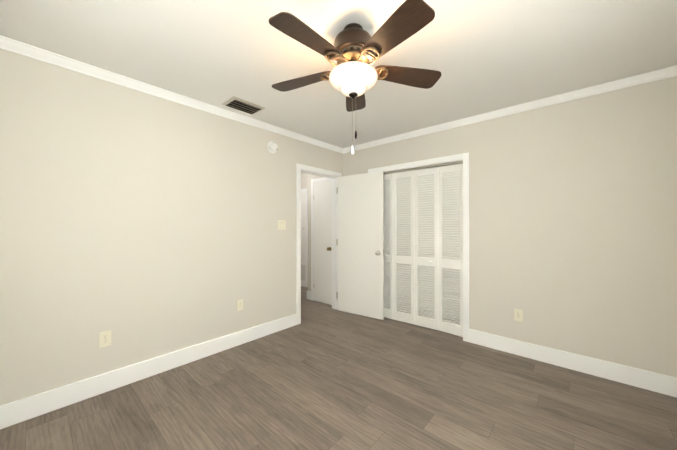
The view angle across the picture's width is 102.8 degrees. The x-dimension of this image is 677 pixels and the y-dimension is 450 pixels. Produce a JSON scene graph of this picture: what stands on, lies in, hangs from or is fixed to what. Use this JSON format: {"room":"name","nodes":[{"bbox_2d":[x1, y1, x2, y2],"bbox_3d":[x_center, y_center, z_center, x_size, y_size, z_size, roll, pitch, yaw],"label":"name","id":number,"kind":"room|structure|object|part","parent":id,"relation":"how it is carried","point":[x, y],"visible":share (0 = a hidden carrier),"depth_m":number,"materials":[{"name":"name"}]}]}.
{"room":"empty bedroom","nodes":[
{"label":"empty bedroom","id":0,"kind":"room"},
{"bbox_2d":[0,48,342,405],"bbox_3d":[-1.194,0.056,2.825,0.120,2.440,3.670,0,0,41],"label":"wall","id":1,"kind":"structure","parent":0,"point":[141,226],"depth_m":2.16,"materials":[{"name":"beige paint"}]},
{"bbox_2d":[99,330,110,347],"bbox_3d":[-1.779,0.870,2.064,0.008,0.115,0.070,0,0,41],"label":"electrical outlet","id":2,"kind":"object","parent":1,"relation":"attached to","point":[105,339],"visible":1,"depth_m":2.06,"materials":[{"name":"beige plastic"}]},
{"bbox_2d":[0,313,296,428],"bbox_3d":[-1.395,1.202,2.487,0.020,0.145,2.602,0,0,41],"label":"baseboard","id":3,"kind":"structure","parent":1,"relation":"attached to","point":[23,409],"depth_m":2.14,"materials":[{"name":"white wood"}]},
{"bbox_2d":[0,35,343,153],"bbox_3d":[-1.091,-1.134,2.818,0.046,0.062,3.550,0,0,41],"label":"crown molding","id":4,"kind":"structure","parent":1,"relation":"attached to","point":[21,48],"depth_m":2.20,"materials":[{"name":"white wood"}]},
{"bbox_2d":[237,299,242,310],"bbox_3d":[-1.051,0.856,2.887,0.008,0.115,0.070,0,0,41],"label":"electrical outlet","id":5,"kind":"object","parent":1,"relation":"attached to","point":[239,305],"visible":1,"depth_m":2.88,"materials":[{"name":"beige plastic"}]},
{"bbox_2d":[267,141,277,152],"bbox_3d":[-0.764,-0.919,3.186,0.048,0.140,0.140,0,0,41],"label":"smoke detector","id":6,"kind":"object","parent":1,"relation":"attached to","point":[272,146],"visible":1,"depth_m":3.16,"materials":[{"name":"white plastic"}]},
{"bbox_2d":[278,220,285,229],"bbox_3d":[-0.687,-0.001,3.294,0.018,0.115,0.116,0,0,41],"label":"switch plate","id":7,"kind":"object","parent":1,"relation":"attached to","point":[281,224],"visible":1,"depth_m":3.30,"materials":[{"name":"beige plastic"}]},
{"bbox_2d":[296,163,341,324],"bbox_3d":[-0.296,0.245,3.839,0.152,2.068,0.876,0,0,41],"label":"door frame","id":8,"kind":"structure","parent":1,"relation":"attached to","point":[333,175],"depth_m":3.76,"materials":[{"name":"white wood"}]},
{"bbox_2d":[301,172,307,280],"bbox_3d":[-0.807,0.065,5.813,1.900,2.440,0.120,0,0,41],"label":"wall","id":9,"kind":"structure","parent":0,"point":[304,180],"depth_m":5.65,"materials":[{"name":"beige paint"}]},
{"bbox_2d":[301,188,307,286],"bbox_3d":[-0.946,0.265,5.836,0.820,2.040,0.027,0,0,41],"label":"closet door","id":10,"kind":"structure","parent":9,"relation":"in","point":[304,235],"depth_m":5.63,"materials":[{"name":"white wood"}]},
{"bbox_2d":[308,174,329,304],"bbox_3d":[-0.039,0.061,4.734,0.680,2.440,0.720,0,0,41],"label":"wall","id":11,"kind":"structure","parent":0,"point":[311,176],"depth_m":4.66,"materials":[{"name":"beige paint"}]},
{"bbox_2d":[307,290,310,298],"bbox_3d":[-0.343,1.209,4.908,0.030,0.145,0.616,0,0,41],"label":"baseboard","id":12,"kind":"structure","parent":11,"relation":"attached to","point":[309,295],"depth_m":4.65,"materials":[{"name":"white wood"}]},
{"bbox_2d":[311,177,331,300],"bbox_3d":[-0.254,0.251,4.431,0.560,2.060,0.015,0,0,41],"label":"trim","id":13,"kind":"structure","parent":11,"relation":"attached to","point":[312,228],"depth_m":4.58,"materials":[{"name":"white wood"}]},
{"bbox_2d":[314,180,331,304],"bbox_3d":[-0.274,0.277,4.413,0.441,1.987,0.068,0,0,41],"label":"door","id":14,"kind":"structure","parent":11,"relation":"in","point":[323,241],"depth_m":4.42,"materials":[{"name":"painted wood"},{"name":"antique brass"}]},
{"bbox_2d":[0,286,676,449],"bbox_3d":[-0.544,1.326,2.880,6.175,0.100,4.620,0,0,41],"label":"floor","id":15,"kind":"structure","parent":0,"point":[322,376],"depth_m":1.93,"materials":[{"name":"wood"}]},
{"bbox_2d":[0,0,676,147],"bbox_3d":[-0.544,-1.214,2.888,6.175,0.100,4.620,0,0,41],"label":"ceiling","id":16,"kind":"structure","parent":0,"point":[483,56],"depth_m":1.80,"materials":[{"name":"white paint"}]},
{"bbox_2d":[222,96,264,114],"bbox_3d":[-0.928,-1.158,2.650,0.245,0.018,0.335,0,0,41],"label":"ceiling vent","id":17,"kind":"object","parent":16,"relation":"in","point":[239,104],"visible":1,"depth_m":2.63,"materials":[{"name":"silver metal"}]},
{"bbox_2d":[269,0,440,154],"bbox_3d":[0.062,-0.795,1.591,1.091,0.746,1.042,0,0,41],"label":"ceiling fan","id":18,"kind":"object","parent":16,"relation":"hanging from","point":[353,75],"visible":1,"depth_m":1.51,"materials":[{"name":"brown wood"}]},
{"bbox_3d":[0.088,-0.846,1.621,0.292,0.128,0.292,0,0,41],"label":"lamp shade","id":19,"kind":"part","parent":18,"relation":"part of","materials":[{"name":"white glass"}]},
{"bbox_2d":[384,163,461,315],"bbox_3d":[1.247,0.058,3.743,1.720,2.440,0.700,0,0,41],"label":"wall","id":20,"kind":"structure","parent":0,"point":[409,284],"depth_m":3.99,"materials":[{"name":"beige paint"}]},
{"bbox_2d":[343,76,676,377],"bbox_3d":[1.363,0.056,3.094,3.595,2.440,0.120,0,0,41],"label":"wall","id":21,"kind":"structure","parent":0,"point":[572,226],"depth_m":2.37,"materials":[{"name":"beige paint"}]},
{"bbox_2d":[337,171,383,319],"bbox_3d":[0.279,0.275,3.813,0.745,1.988,0.098,0,0,34],"label":"bedroom door","id":22,"kind":"structure","parent":21,"relation":"in","point":[360,241],"depth_m":3.80,"materials":[{"name":"painted wood"},{"name":"satin nickel"}]},
{"bbox_2d":[368,152,468,341],"bbox_3d":[0.963,0.243,3.436,1.336,2.068,0.136,0,0,41],"label":"trim","id":23,"kind":"structure","parent":21,"relation":"attached to","point":[463,158],"depth_m":2.97,"materials":[{"name":"white painted wood"}]},
{"bbox_2d":[384,163,462,336],"bbox_3d":[0.963,0.285,3.435,1.195,1.960,0.085,0,0,41],"label":"bifold closet doors","id":24,"kind":"structure","parent":21,"relation":"in","point":[423,233],"depth_m":3.35,"materials":[{"name":"white wood"}]},
{"bbox_2d":[344,65,676,152],"bbox_3d":[1.310,-1.133,3.034,3.240,0.062,0.046,0,0,41],"label":"crown molding","id":25,"kind":"structure","parent":21,"relation":"attached to","point":[668,72],"depth_m":2.53,"materials":[{"name":"white wood"}]},
{"bbox_2d":[514,309,522,321],"bbox_3d":[1.764,0.885,2.651,0.070,0.115,0.008,0,0,41],"label":"electrical outlet","id":26,"kind":"object","parent":21,"relation":"attached to","point":[518,314],"visible":1,"depth_m":2.65,"materials":[{"name":"beige plastic"}]},
{"bbox_2d":[469,329,676,397],"bbox_3d":[1.989,1.202,2.443,1.512,0.145,0.020,0,0,41],"label":"baseboard","id":27,"kind":"structure","parent":21,"relation":"attached to","point":[648,380],"depth_m":2.33,"materials":[{"name":"white wood"}]}
]}

